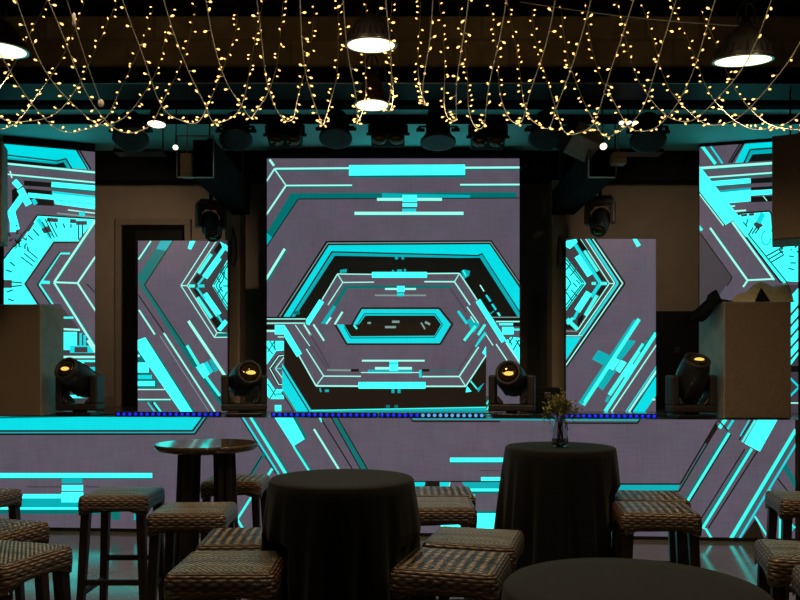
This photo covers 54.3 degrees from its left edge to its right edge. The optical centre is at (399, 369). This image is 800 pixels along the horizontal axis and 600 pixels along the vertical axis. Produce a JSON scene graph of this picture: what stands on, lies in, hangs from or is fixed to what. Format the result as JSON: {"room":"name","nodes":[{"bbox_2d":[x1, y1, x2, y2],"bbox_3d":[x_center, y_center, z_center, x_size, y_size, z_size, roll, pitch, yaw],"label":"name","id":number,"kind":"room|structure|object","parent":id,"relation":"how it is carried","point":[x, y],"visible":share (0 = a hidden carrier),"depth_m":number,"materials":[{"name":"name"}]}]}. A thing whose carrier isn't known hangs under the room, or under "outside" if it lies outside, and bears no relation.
{"room":"entertainment venue","nodes":[
{"label":"entertainment venue","id":0,"kind":"room"},
{"bbox_2d":[1,184,798,395],"bbox_3d":[0.000,-0.750,9.075,9.200,4.400,0.150,0,0,0],"label":"wall","id":1,"kind":"structure","parent":0,"point":[668,214],"depth_m":9.00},
{"bbox_2d":[115,219,191,406],"bbox_3d":[-2.833,-0.656,8.945,0.865,2.152,0.110,0,0,0],"label":"door","id":2,"kind":"structure","parent":1,"relation":"in","point":[128,232],"depth_m":8.95,"materials":[{"name":"black paint"}]},
{"bbox_2d":[0,110,799,150],"bbox_3d":[0.000,-2.315,7.825,9.200,0.060,2.750,0,0,0],"label":"ceiling","id":3,"kind":"structure","parent":0,"point":[682,137],"depth_m":7.44,"materials":[{"name":"paint"}]},
{"bbox_2d":[113,113,166,156],"bbox_3d":[-2.322,-2.107,6.980,0.434,0.356,0.160,0,0,0],"label":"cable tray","id":4,"kind":"object","parent":3,"relation":"hanging from","point":[147,152],"visible":0.77,"depth_m":6.95,"materials":[{"name":"metal"}]},
{"bbox_2d":[113,149,166,156],"bbox_3d":[-2.322,-1.944,6.980,0.434,0.030,0.160,0,0,0],"label":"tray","id":5,"kind":"object","parent":4,"relation":"on","point":[147,152],"depth_m":6.95,"materials":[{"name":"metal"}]},
{"bbox_2d":[146,108,166,128],"bbox_3d":[-2.067,-2.175,6.620,0.164,0.213,0.160,0,0,0],"label":"lamp","id":6,"kind":"object","parent":3,"relation":"attached to","point":[159,122],"visible":0.87,"depth_m":6.58,"materials":[{"name":"metal"}]},
{"bbox_2d":[176,124,249,214],"bbox_3d":[-1.717,-1.949,7.315,0.311,0.673,1.570,0,0,0],"label":"beam","id":7,"kind":"structure","parent":3,"relation":"attached to","point":[213,170],"depth_m":6.86,"materials":[{"name":"metal"}]},
{"bbox_2d":[180,114,193,178],"bbox_3d":[-1.788,-1.883,6.544,0.092,0.533,0.112,0,0,0],"label":"junction box","id":8,"kind":"object","parent":7,"relation":"attached to","point":[186,159],"visible":1,"depth_m":6.50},
{"bbox_2d":[0,118,799,123],"bbox_3d":[0.000,-2.229,6.750,9.000,0.200,0.055,0,0,0],"label":"rail","id":9,"kind":"object","parent":3,"relation":"hanging from","point":[56,120],"visible":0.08,"depth_m":6.73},
{"bbox_2d":[109,111,152,152],"bbox_3d":[-2.329,-2.074,6.730,0.338,0.337,0.319,0,0,38],"label":"lamp","id":10,"kind":"object","parent":9,"relation":"hanging from","point":[128,142],"visible":0.94,"depth_m":6.69,"materials":[{"name":"metal"}]},
{"bbox_2d":[215,111,256,151],"bbox_3d":[-1.420,-2.077,6.731,0.315,0.326,0.298,0,0,39],"label":"lamp","id":11,"kind":"object","parent":9,"relation":"hanging from","point":[235,135],"visible":0.96,"depth_m":6.69,"materials":[{"name":"metal"}]},
{"bbox_2d":[263,117,306,147],"bbox_3d":[-0.995,-2.065,6.750,0.374,0.252,0.226,0,0,0],"label":"lamp","id":12,"kind":"object","parent":9,"relation":"hanging from","point":[278,134],"visible":0.98,"depth_m":6.67,"materials":[{"name":"metal"}]},
{"bbox_2d":[315,110,355,148],"bbox_3d":[-0.555,-2.097,6.729,0.302,0.322,0.300,0,0,44],"label":"lamp","id":13,"kind":"object","parent":9,"relation":"hanging from","point":[336,135],"visible":0.96,"depth_m":6.68,"materials":[{"name":"metal"}]},
{"bbox_2d":[366,117,409,146],"bbox_3d":[-0.104,-2.069,6.750,0.374,0.243,0.226,0,0,0],"label":"lamp","id":14,"kind":"object","parent":9,"relation":"hanging from","point":[387,133],"visible":1,"depth_m":6.67,"materials":[{"name":"metal"}]},
{"bbox_2d":[416,110,459,150],"bbox_3d":[0.334,-2.101,6.733,0.320,0.343,0.306,0,0,-41],"label":"lamp","id":15,"kind":"object","parent":9,"relation":"hanging from","point":[437,137],"visible":0.91,"depth_m":6.68,"materials":[{"name":"metal"}]},
{"bbox_2d":[466,117,509,149],"bbox_3d":[0.761,-2.058,6.750,0.374,0.265,0.222,0,0,0],"label":"lamp","id":16,"kind":"object","parent":9,"relation":"hanging from","point":[492,136],"visible":0.95,"depth_m":6.67,"materials":[{"name":"metal"}]},
{"bbox_2d":[524,110,564,150],"bbox_3d":[1.263,-2.084,6.727,0.326,0.332,0.315,0,0,-44],"label":"lamp","id":17,"kind":"object","parent":9,"relation":"hanging from","point":[539,139],"visible":0.88,"depth_m":6.68,"materials":[{"name":"metal"}]},
{"bbox_2d":[555,117,604,161],"bbox_3d":[1.520,-1.978,6.626,0.390,0.425,0.318,0,0,0],"label":"spotlight","id":18,"kind":"object","parent":9,"relation":"attached to","point":[576,146],"visible":0.88,"depth_m":6.53,"materials":[{"name":"black paint"}]},
{"bbox_2d":[626,112,669,153],"bbox_3d":[2.145,-2.065,6.727,0.332,0.337,0.314,0,0,-44],"label":"lamp","id":19,"kind":"object","parent":9,"relation":"hanging from","point":[646,142],"visible":0.92,"depth_m":6.69,"materials":[{"name":"metal"}]},
{"bbox_2d":[552,124,616,214],"bbox_3d":[1.696,-1.949,7.315,0.235,0.673,1.570,0,0,0],"label":"beam","id":20,"kind":"structure","parent":3,"relation":"attached to","point":[585,180],"depth_m":6.98,"materials":[{"name":"metal"}]},
{"bbox_2d":[614,113,663,156],"bbox_3d":[2.123,-2.107,6.980,0.425,0.356,0.160,0,0,0],"label":"cable tray","id":21,"kind":"object","parent":3,"relation":"hanging from","point":[630,152],"visible":0.52,"depth_m":6.95,"materials":[{"name":"metal"}]},
{"bbox_2d":[617,149,663,156],"bbox_3d":[2.123,-1.944,6.980,0.425,0.030,0.160,0,0,0],"label":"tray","id":22,"kind":"object","parent":21,"relation":"on","point":[630,152],"depth_m":6.95,"materials":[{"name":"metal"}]},
{"bbox_3d":[1.980,-1.999,7.720,0.080,0.562,0.080,0,0,0],"label":"pipe","id":23,"kind":"object","parent":3,"relation":"hanging from","visible":0},
{"bbox_2d":[584,195,615,236],"bbox_3d":[1.976,-1.509,7.712,0.295,0.411,0.315,0,0,23],"label":"light","id":24,"kind":"object","parent":23,"relation":"hanging from","point":[599,222],"visible":0.94,"depth_m":7.65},
{"bbox_2d":[0,0,799,15],"bbox_3d":[0.000,-2.900,1.725,9.200,0.100,9.450,0,0,0],"label":"ceiling","id":25,"kind":"structure","parent":0,"point":[27,7],"depth_m":6.12,"materials":[{"name":"paint"}]},
{"bbox_2d":[0,0,29,58],"bbox_3d":[-2.519,-2.420,4.900,0.351,0.854,0.351,0,0,25],"label":"pendant lamp","id":26,"kind":"object","parent":25,"relation":"hanging from","point":[12,45],"visible":0.99,"depth_m":4.85,"materials":[{"name":"metal"}]},
{"bbox_2d":[0,43,26,57],"bbox_3d":[-2.519,-2.005,4.900,0.339,0.007,0.339,0,5,0],"label":"diffuser","id":27,"kind":"object","parent":26,"relation":"attached to","point":[10,50],"depth_m":4.89,"materials":[{"name":"white"}]},
{"bbox_2d":[0,6,153,132],"bbox_3d":[-1.852,-2.074,4.088,0.079,1.545,3.456,0,0,0],"label":"strand","id":28,"kind":"object","parent":25,"relation":"hanging from","point":[74,131],"visible":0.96,"depth_m":4.43,"materials":[{"name":"plastic"}]},
{"bbox_2d":[13,0,175,126],"bbox_3d":[-1.670,-2.084,4.085,0.093,1.514,3.410,0,0,0],"label":"strand","id":29,"kind":"object","parent":25,"relation":"hanging from","point":[14,1],"visible":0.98,"depth_m":4.13,"materials":[{"name":"plastic"}]},
{"bbox_2d":[48,0,195,133],"bbox_3d":[-1.521,-2.058,4.072,0.098,1.574,3.457,0,0,0],"label":"strand","id":30,"kind":"object","parent":25,"relation":"hanging from","point":[68,38],"visible":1,"depth_m":4.14,"materials":[{"name":"plastic"}]},
{"bbox_2d":[120,0,239,123],"bbox_3d":[-1.200,-2.081,4.044,0.090,1.508,3.510,0,0,0],"label":"strand","id":31,"kind":"object","parent":25,"relation":"hanging from","point":[121,7],"visible":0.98,"depth_m":4.16,"materials":[{"name":"metal"}]},
{"bbox_2d":[163,0,263,125],"bbox_3d":[-0.990,-2.078,3.971,0.096,1.532,3.408,0,0,0],"label":"strand","id":32,"kind":"object","parent":25,"relation":"hanging from","point":[197,91],"visible":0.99,"depth_m":4.14,"materials":[{"name":"metal"}]},
{"bbox_2d":[204,0,286,119],"bbox_3d":[-0.822,-2.095,3.953,0.093,1.505,3.360,0,0,0],"label":"strand","id":33,"kind":"object","parent":25,"relation":"hanging from","point":[205,31],"visible":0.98,"depth_m":4.04,"materials":[{"name":"metal"}]},
{"bbox_2d":[252,0,317,122],"bbox_3d":[-0.621,-2.077,3.977,0.083,1.530,3.391,0,0,0],"label":"strand","id":34,"kind":"object","parent":25,"relation":"hanging from","point":[260,56],"visible":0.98,"depth_m":4.10,"materials":[{"name":"metal"}]},
{"bbox_2d":[299,0,341,126],"bbox_3d":[-0.442,-2.079,4.082,0.090,1.512,3.315,0,0,0],"label":"strand","id":35,"kind":"object","parent":25,"relation":"hanging from","point":[304,12],"visible":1,"depth_m":4.05,"materials":[{"name":"metal"}]},
{"bbox_2d":[337,0,370,124],"bbox_3d":[-0.231,-2.080,4.065,0.090,1.512,3.268,0,0,0],"label":"strand","id":36,"kind":"object","parent":25,"relation":"hanging from","point":[348,26],"visible":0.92,"depth_m":3.91,"materials":[{"name":"metal"}]},
{"bbox_2d":[345,0,396,53],"bbox_3d":[-0.171,-2.372,4.600,0.310,0.948,0.310,0,0,25],"label":"pendant lamp","id":37,"kind":"object","parent":25,"relation":"hanging from","point":[369,33],"visible":0.94,"depth_m":4.52,"materials":[{"name":"metal"}]},
{"bbox_2d":[347,38,394,52],"bbox_3d":[-0.171,-1.911,4.601,0.299,0.007,0.299,0,6,0],"label":"diffuser","id":38,"kind":"object","parent":37,"relation":"attached to","point":[361,45],"depth_m":4.58,"materials":[{"name":"white"}]},
{"bbox_2d":[353,0,389,111],"bbox_3d":[-0.205,-2.392,5.720,0.273,0.916,0.273,0,0,0],"label":"pendant lamp","id":39,"kind":"object","parent":25,"relation":"hanging from","point":[378,99],"visible":0.91,"depth_m":5.67,"materials":[{"name":"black metal"}]},
{"bbox_2d":[356,100,387,110],"bbox_3d":[-0.205,-1.938,5.720,0.260,0.007,0.260,0,0,0],"label":"diffuser","id":40,"kind":"object","parent":39,"relation":"attached to","point":[373,105],"depth_m":5.71,"materials":[{"name":"white"}]},
{"bbox_2d":[379,0,397,111],"bbox_3d":[-0.056,-2.111,4.009,0.092,1.466,3.217,0,0,0],"label":"strand","id":41,"kind":"object","parent":25,"relation":"hanging from","point":[390,22],"visible":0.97,"depth_m":3.91,"materials":[{"name":"metal"}]},
{"bbox_2d":[414,0,435,105],"bbox_3d":[0.129,-2.119,3.937,0.085,1.436,3.201,0,0,0],"label":"strand","id":42,"kind":"object","parent":25,"relation":"hanging from","point":[432,22],"visible":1,"depth_m":4.12,"materials":[{"name":"metal"}]},
{"bbox_2d":[438,0,471,123],"bbox_3d":[0.287,-2.072,3.971,0.092,1.528,3.326,0,0,0],"label":"strand","id":43,"kind":"object","parent":25,"relation":"hanging from","point":[462,21],"visible":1,"depth_m":4.01,"materials":[{"name":"metal"}]},
{"bbox_2d":[457,0,506,130],"bbox_3d":[0.443,-2.075,4.075,0.087,1.522,3.430,0,0,0],"label":"strand","id":44,"kind":"object","parent":25,"relation":"hanging from","point":[498,24],"visible":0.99,"depth_m":4.05,"materials":[{"name":"metal"}]},
{"bbox_2d":[486,0,555,125],"bbox_3d":[0.656,-2.081,4.063,0.091,1.510,3.361,0,0,0],"label":"strand","id":45,"kind":"object","parent":25,"relation":"hanging from","point":[517,121],"visible":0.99,"depth_m":4.09,"materials":[{"name":"metal"}]},
{"bbox_2d":[506,0,592,129],"bbox_3d":[0.791,-2.064,3.970,0.089,1.567,3.486,0,0,0],"label":"strand","id":46,"kind":"object","parent":25,"relation":"hanging from","point":[539,124],"visible":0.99,"depth_m":4.01,"materials":[{"name":"metal"}]},
{"bbox_2d":[529,0,633,134],"bbox_3d":[0.992,-2.052,4.045,0.090,1.568,3.576,0,0,0],"label":"strand","id":47,"kind":"object","parent":25,"relation":"hanging from","point":[616,55],"visible":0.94,"depth_m":4.15,"materials":[{"name":"metal"}]},
{"bbox_2d":[560,0,676,138],"bbox_3d":[1.193,-2.057,4.080,0.092,1.572,3.476,0,0,0],"label":"strand","id":48,"kind":"object","parent":25,"relation":"hanging from","point":[672,31],"visible":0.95,"depth_m":4.10,"materials":[{"name":"metal"}]},
{"bbox_2d":[581,0,715,131],"bbox_3d":[1.350,-2.057,4.015,0.092,1.564,3.452,0,0,0],"label":"strand","id":49,"kind":"object","parent":25,"relation":"hanging from","point":[686,91],"visible":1,"depth_m":4.05,"materials":[{"name":"metal"}]},
{"bbox_2d":[613,0,771,124],"bbox_3d":[1.561,-2.074,3.945,0.080,1.539,3.488,0,0,0],"label":"strand","id":50,"kind":"object","parent":25,"relation":"hanging from","point":[766,16],"visible":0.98,"depth_m":4.06,"materials":[{"name":"metal"}]},
{"bbox_2d":[641,4,799,125],"bbox_3d":[1.775,-2.067,4.013,0.096,1.539,3.501,0,0,0],"label":"strand","id":51,"kind":"object","parent":25,"relation":"hanging from","point":[682,106],"visible":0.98,"depth_m":4.43,"materials":[{"name":"metal"}]},
{"bbox_2d":[711,0,775,66],"bbox_3d":[2.045,-2.324,4.650,0.351,1.024,0.348,0,0,15],"label":"pendant lamp","id":52,"kind":"object","parent":25,"relation":"hanging from","point":[735,49],"visible":1,"depth_m":4.55,"materials":[{"name":"metal"}]},
{"bbox_2d":[715,55,771,66],"bbox_3d":[2.045,-1.840,4.651,0.339,0.007,0.339,0,10,0],"label":"diffuser","id":53,"kind":"object","parent":52,"relation":"attached to","point":[720,60],"depth_m":4.62,"materials":[{"name":"white"}]},
{"bbox_2d":[0,16,799,66],"bbox_3d":[0.000,-2.535,6.200,9.200,0.370,0.400,0,0,0],"label":"ceiling beam","id":54,"kind":"structure","parent":0,"point":[115,48],"depth_m":6.00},
{"bbox_2d":[0,67,799,99],"bbox_3d":[0.000,-2.283,6.200,9.200,0.135,0.400,0,0,0],"label":"steel beam","id":55,"kind":"structure","parent":54,"relation":"attached to","point":[21,74],"depth_m":6.05,"materials":[{"name":"metal"}]},
{"bbox_2d":[0,141,7,246],"bbox_3d":[-3.398,-1.619,6.161,0.500,1.221,0.300,0,0,-19],"label":"loudspeaker","id":56,"kind":"object","parent":55,"relation":"hanging from","point":[3,151],"visible":1,"depth_m":6.22,"materials":[{"name":"metal"}]},
{"bbox_2d":[772,90,799,246],"bbox_3d":[3.211,-1.619,6.126,0.520,1.222,0.420,0,0,26],"label":"loudspeaker","id":57,"kind":"object","parent":55,"relation":"hanging from","point":[785,148],"visible":1,"depth_m":6.01,"materials":[{"name":"wood"}]},
{"bbox_2d":[773,133,799,238],"bbox_3d":[3.125,-1.414,5.948,0.508,0.799,0.025,0,0,26],"label":"grille","id":58,"kind":"object","parent":57,"relation":"attached to","point":[786,148],"depth_m":6.01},
{"bbox_2d":[13,530,795,599],"bbox_3d":[0.000,1.450,3.100,9.200,0.001,12.200,0,0,0],"label":"floor","id":59,"kind":"structure","parent":0,"point":[733,558],"depth_m":6.00,"materials":[{"name":"tile"}]},
{"bbox_2d":[0,488,24,599],"bbox_3d":[-2.375,1.063,4.340,0.392,0.777,0.380,0,0,8],"label":"rattan stool","id":60,"kind":"object","parent":59,"relation":"on","point":[10,497],"visible":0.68,"depth_m":4.44,"materials":[{"name":"wicker"}]},
{"bbox_2d":[0,518,49,599],"bbox_3d":[-1.800,1.063,3.400,0.392,0.777,0.380,0,0,17],"label":"rattan stool","id":61,"kind":"object","parent":59,"relation":"on","point":[10,529],"visible":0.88,"depth_m":3.44,"materials":[{"name":"wicker"}]},
{"bbox_2d":[0,540,72,599],"bbox_3d":[-1.497,1.063,2.925,0.392,0.777,0.380,0,0,17],"label":"rattan stool","id":62,"kind":"object","parent":59,"relation":"on","point":[20,562],"visible":1,"depth_m":2.90,"materials":[{"name":"brown wicker"}]},
{"bbox_2d":[76,487,164,599],"bbox_3d":[-1.555,1.063,4.380,0.392,0.777,0.380,0,0,0],"label":"rattan stool","id":63,"kind":"object","parent":59,"relation":"on","point":[139,501],"visible":0.96,"depth_m":4.21,"materials":[{"name":"wicker"}]},
{"bbox_2d":[146,502,237,599],"bbox_3d":[-1.020,1.063,3.860,0.392,0.777,0.380,0,0,-2],"label":"rattan stool","id":64,"kind":"object","parent":59,"relation":"on","point":[170,518],"visible":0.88,"depth_m":3.69,"materials":[{"name":"brown wicker"}]},
{"bbox_2d":[154,439,258,599],"bbox_3d":[-1.101,0.934,4.450,0.580,1.034,0.580,0,0,0],"label":"wooden table","id":65,"kind":"object","parent":59,"relation":"on","point":[189,452],"visible":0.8,"depth_m":4.35,"materials":[{"name":"brown wood"}]},
{"bbox_2d":[164,551,287,599],"bbox_3d":[-0.605,1.063,2.775,0.392,0.777,0.380,0,0,0],"label":"rattan stool","id":66,"kind":"object","parent":59,"relation":"on","point":[202,575],"visible":0.98,"depth_m":2.61,"materials":[{"name":"brown wicker"}]},
{"bbox_2d":[196,527,261,599],"bbox_3d":[-0.620,1.063,3.210,0.392,0.777,0.380,0,0,-3],"label":"rattan stool","id":67,"kind":"object","parent":59,"relation":"on","point":[218,539],"visible":0.4,"depth_m":3.10,"materials":[{"name":"brown wicker"}]},
{"bbox_2d":[200,474,269,542],"bbox_3d":[-1.035,1.063,4.930,0.392,0.777,0.380,0,0,0],"label":"rattan stool","id":68,"kind":"object","parent":59,"relation":"on","point":[255,486],"visible":0.42,"depth_m":4.76,"materials":[{"name":"brown wicker"}]},
{"bbox_2d":[46,407,799,540],"bbox_3d":[0.000,0.935,7.745,9.200,1.030,2.509,0,0,0],"label":"stage platform","id":69,"kind":"object","parent":59,"relation":"on","point":[794,416],"visible":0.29,"depth_m":7.00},
{"bbox_2d":[0,304,63,415],"bbox_3d":[-3.580,-0.088,7.270,0.680,1.012,0.500,0,0,0],"label":"loudspeaker","id":70,"kind":"object","parent":69,"relation":"on","point":[31,335],"visible":0.9,"depth_m":7.02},
{"bbox_2d":[0,305,39,415],"bbox_3d":[-3.580,-0.088,7.032,0.668,1.000,0.025,0,0,0],"label":"grille","id":71,"kind":"object","parent":70,"relation":"attached to","point":[19,324],"depth_m":7.02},
{"bbox_2d":[4,136,94,411],"bbox_3d":[-3.488,-0.929,7.787,0.828,2.698,0.120,0,0,-20],"label":"led screen","id":72,"kind":"object","parent":69,"relation":"on","point":[49,255],"visible":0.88,"depth_m":7.77,"materials":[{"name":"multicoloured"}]},
{"bbox_2d":[54,357,103,415],"bbox_3d":[-2.985,0.150,7.169,0.506,0.532,0.487,0,0,9],"label":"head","id":73,"kind":"object","parent":69,"relation":"on","point":[72,375],"visible":1,"depth_m":7.07},
{"bbox_2d":[116,411,221,416],"bbox_3d":[-2.079,0.396,6.998,0.959,0.044,0.062,0,0,4],"label":"batten","id":74,"kind":"object","parent":69,"relation":"on","point":[118,413],"visible":1,"depth_m":6.98,"materials":[{"name":"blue plastic"}]},
{"bbox_2d":[138,241,228,411],"bbox_3d":[-2.200,-0.445,7.942,0.906,1.730,0.097,0,0,0],"label":"led screen","id":75,"kind":"object","parent":69,"relation":"on","point":[183,286],"visible":0.93,"depth_m":7.90,"materials":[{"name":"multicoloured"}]},
{"bbox_2d":[225,210,245,402],"bbox_3d":[-1.744,-0.780,8.270,0.156,2.400,0.300,0,0,0],"label":"pillar","id":76,"kind":"structure","parent":69,"relation":"on","point":[237,273],"depth_m":8.12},
{"bbox_2d":[221,360,266,415],"bbox_3d":[-1.473,0.162,7.119,0.506,0.507,0.488,0,0,-15],"label":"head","id":77,"kind":"object","parent":69,"relation":"on","point":[244,378],"visible":0.99,"depth_m":7.02},
{"bbox_2d":[271,412,377,417],"bbox_3d":[-0.670,0.396,6.898,0.949,0.044,0.062,0,0,4],"label":"batten","id":78,"kind":"object","parent":69,"relation":"on","point":[273,414],"visible":1,"depth_m":6.88,"materials":[{"name":"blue plastic"}]},
{"bbox_2d":[266,150,519,410],"bbox_3d":[-0.069,-0.912,8.030,2.590,2.664,0.120,0,0,0],"label":"led screen","id":79,"kind":"object","parent":69,"relation":"on","point":[393,276],"visible":0.96,"depth_m":8.00,"materials":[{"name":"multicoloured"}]},
{"bbox_2d":[0,416,794,537],"bbox_3d":[-0.315,0.917,6.822,7.287,0.995,0.033,0,0,4],"label":"fascia","id":80,"kind":"object","parent":69,"relation":"attached to","point":[725,469],"visible":0.71,"depth_m":6.78,"materials":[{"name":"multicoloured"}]},
{"bbox_2d":[379,412,484,417],"bbox_3d":[0.278,0.396,6.830,0.922,0.044,0.062,0,0,4],"label":"batten","id":81,"kind":"object","parent":69,"relation":"on","point":[381,414],"visible":1,"depth_m":6.81,"materials":[{"name":"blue plastic"}]},
{"bbox_2d":[485,360,535,416],"bbox_3d":[0.962,0.165,7.033,0.506,0.501,0.486,0,0,14],"label":"light","id":82,"kind":"object","parent":69,"relation":"on","point":[511,378],"visible":1,"depth_m":6.91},
{"bbox_2d":[532,387,561,412],"bbox_3d":[1.437,0.297,7.771,0.287,0.243,0.358,0,0,0],"label":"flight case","id":83,"kind":"object","parent":69,"relation":"on","point":[542,393],"visible":0.45,"depth_m":7.60,"materials":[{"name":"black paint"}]},
{"bbox_2d":[547,180,565,395],"bbox_3d":[1.655,-0.780,8.270,0.146,2.400,0.300,0,0,0],"label":"pillar","id":84,"kind":"structure","parent":69,"relation":"on","point":[556,224],"depth_m":8.12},
{"bbox_2d":[551,413,656,418],"bbox_3d":[1.757,0.396,6.725,0.894,0.044,0.062,0,0,4],"label":"batten","id":85,"kind":"object","parent":69,"relation":"on","point":[582,415],"visible":0.88,"depth_m":6.70,"materials":[{"name":"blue plastic"}]},
{"bbox_2d":[564,239,655,411],"bbox_3d":[2.136,-0.453,7.942,0.910,1.747,0.096,0,0,0],"label":"led screen","id":86,"kind":"object","parent":69,"relation":"on","point":[610,284],"visible":0.98,"depth_m":7.90,"materials":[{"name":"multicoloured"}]},
{"bbox_2d":[656,311,698,408],"bbox_3d":[3.006,-0.111,8.696,0.556,1.057,0.508,0,0,0],"label":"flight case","id":87,"kind":"object","parent":69,"relation":"on","point":[676,337],"visible":0.47,"depth_m":8.45,"materials":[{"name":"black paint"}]},
{"bbox_2d":[657,352,716,417],"bbox_3d":[2.495,0.131,6.831,0.506,0.571,0.461,0,0,-5],"label":"light","id":88,"kind":"object","parent":69,"relation":"on","point":[692,379],"visible":0.99,"depth_m":6.74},
{"bbox_2d":[699,302,790,418],"bbox_3d":[3.061,-0.083,6.950,0.572,1.003,0.580,0,0,0],"label":"loudspeaker","id":89,"kind":"object","parent":69,"relation":"on","point":[747,345],"visible":0.85,"depth_m":6.66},
{"bbox_2d":[684,290,732,321],"bbox_3d":[2.714,-0.569,6.895,0.312,0.292,0.410,0,0,0],"label":"jacket","id":90,"kind":"object","parent":89,"relation":"on","point":[705,309],"visible":0.98,"depth_m":6.80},
{"bbox_2d":[731,282,793,301],"bbox_3d":[3.132,-0.688,6.942,0.525,0.203,0.475,0,0,0],"label":"drape","id":91,"kind":"object","parent":89,"relation":"on","point":[780,293],"visible":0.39,"depth_m":6.80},
{"bbox_2d":[699,139,797,412],"bbox_3d":[3.479,-0.931,7.809,0.908,2.703,0.120,0,0,15],"label":"led screen","id":92,"kind":"object","parent":69,"relation":"on","point":[736,251],"visible":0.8,"depth_m":7.79,"materials":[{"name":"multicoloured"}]},
{"bbox_2d":[415,486,475,507],"bbox_3d":[0.225,1.063,4.400,0.392,0.777,0.380,0,0,0],"label":"rattan stool","id":93,"kind":"object","parent":59,"relation":"on","point":[421,491],"visible":0.18,"depth_m":4.33,"materials":[{"name":"brown wicker"}]},
{"bbox_2d":[417,497,476,599],"bbox_3d":[0.195,1.063,4.020,0.392,0.777,0.380,0,0,0],"label":"rattan stool","id":94,"kind":"object","parent":59,"relation":"on","point":[433,511],"visible":0.5,"depth_m":3.85,"materials":[{"name":"brown wicker"}]},
{"bbox_2d":[390,547,510,599],"bbox_3d":[0.190,1.063,2.800,0.392,0.777,0.380,0,0,16],"label":"rattan stool","id":95,"kind":"object","parent":59,"relation":"on","point":[425,572],"visible":0.95,"depth_m":2.66,"materials":[{"name":"brown wicker"}]},
{"bbox_2d":[422,526,524,599],"bbox_3d":[0.305,1.063,3.200,0.392,0.777,0.380,0,0,15],"label":"rattan stool","id":96,"kind":"object","parent":59,"relation":"on","point":[511,542],"visible":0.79,"depth_m":3.11,"materials":[{"name":"brown wicker"}]},
{"bbox_2d":[611,490,690,564],"bbox_3d":[1.355,1.063,4.250,0.392,0.777,0.380,0,0,8],"label":"rattan stool","id":97,"kind":"object","parent":59,"relation":"on","point":[621,495],"visible":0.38,"depth_m":4.22,"materials":[{"name":"wicker"}]},
{"bbox_2d":[612,501,701,567],"bbox_3d":[1.265,1.063,3.870,0.392,0.777,0.380,0,0,8],"label":"rattan stool","id":98,"kind":"object","parent":59,"relation":"on","point":[630,517],"visible":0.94,"depth_m":3.72,"materials":[{"name":"wicker"}]},
{"bbox_2d":[754,539,799,599],"bbox_3d":[1.565,1.063,2.945,0.392,0.777,0.380,0,0,16],"label":"rattan stool","id":99,"kind":"object","parent":59,"relation":"on","point":[776,560],"visible":0.99,"depth_m":2.87,"materials":[{"name":"wicker"}]},
{"bbox_2d":[765,490,799,599],"bbox_3d":[2.215,1.063,4.220,0.392,0.777,0.380,0,0,12],"label":"rattan stool","id":100,"kind":"object","parent":59,"relation":"on","point":[785,505],"visible":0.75,"depth_m":4.13,"materials":[{"name":"wicker"}]},
{"bbox_3d":[-0.226,0.937,3.042,0.548,1.026,0.548,0,0,0],"label":"table","id":101,"kind":"object","parent":59,"relation":"on","visible":0},
{"bbox_2d":[261,469,420,599],"bbox_3d":[-0.225,0.919,3.035,0.620,1.001,0.759,0,0,26],"label":"tablecloth","id":102,"kind":"object","parent":101,"relation":"on","point":[343,533],"visible":0.88,"depth_m":2.77,"materials":[{"name":"fabric"}]},
{"bbox_3d":[0.881,0.937,4.294,0.584,1.026,0.584,0,0,0],"label":"table","id":103,"kind":"object","parent":59,"relation":"on","visible":0},
{"bbox_2d":[494,441,619,567],"bbox_3d":[0.848,0.919,4.304,0.711,1.001,0.771,0,0,0],"label":"tablecloth","id":104,"kind":"object","parent":103,"relation":"on","point":[561,499],"visible":0.73,"depth_m":4.01,"materials":[{"name":"fabric"}]},
{"bbox_2d":[552,417,567,446],"bbox_3d":[0.871,0.337,4.244,0.090,0.156,0.090,0,0,0],"label":"glass jar","id":105,"kind":"object","parent":104,"relation":"on","point":[559,432],"visible":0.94,"depth_m":4.21,"materials":[{"name":"clear"}]},
{"bbox_2d":[537,388,583,427],"bbox_3d":[0.869,0.251,4.231,0.211,0.305,0.223,0,0,42],"label":"bunch","id":106,"kind":"object","parent":105,"relation":"in","point":[563,403],"visible":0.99,"depth_m":4.22,"materials":[{"name":"green plant"}]},
{"bbox_3d":[0.504,0.962,1.682,0.546,0.976,0.546,0,0,0],"label":"table","id":107,"kind":"object","parent":59,"relation":"on","visible":0},
{"bbox_2d":[501,558,773,599],"bbox_3d":[0.502,0.945,1.679,0.728,0.951,0.729,0,0,0],"label":"tablecloth","id":108,"kind":"object","parent":107,"relation":"on","point":[575,578],"visible":1,"depth_m":1.72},
{"bbox_2d":[799,246,799,395],"bbox_3d":[4.650,-0.750,3.075,0.100,4.400,12.150,0,0,0],"label":"wall","id":109,"kind":"structure","parent":0,"point":[799,246],"depth_m":8.98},
{"bbox_2d":[95,151,698,183],"bbox_3d":[0.000,-2.132,8.210,9.200,0.305,0.180,0,0,0],"label":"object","id":110,"kind":"structure","parent":109,"relation":"attached to","point":[536,167],"depth_m":8.12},
{"bbox_2d":[0,100,799,117],"bbox_3d":[0.000,-2.248,6.775,9.200,0.075,0.550,0,0,0],"label":"lighting truss","id":111,"kind":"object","parent":109,"relation":"attached to","point":[4,104],"depth_m":6.50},
{"bbox_2d":[0,82,799,83],"bbox_3d":[0.000,-2.205,5.990,9.200,0.014,0.014,0,0,0],"label":"trim","id":112,"kind":"structure","parent":109,"relation":"attached to","point":[0,82],"depth_m":5.98,"materials":[{"name":"metal"}]},
{"bbox_3d":[-1.871,-1.979,7.720,0.080,0.601,0.080,0,0,0],"label":"pipe","id":113,"kind":"object","parent":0,"visible":0},
{"bbox_2d":[195,198,226,241],"bbox_3d":[-1.868,-1.468,7.716,0.295,0.415,0.309,0,0,-29],"label":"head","id":114,"kind":"object","parent":113,"relation":"hanging from","point":[212,227],"visible":1,"depth_m":7.65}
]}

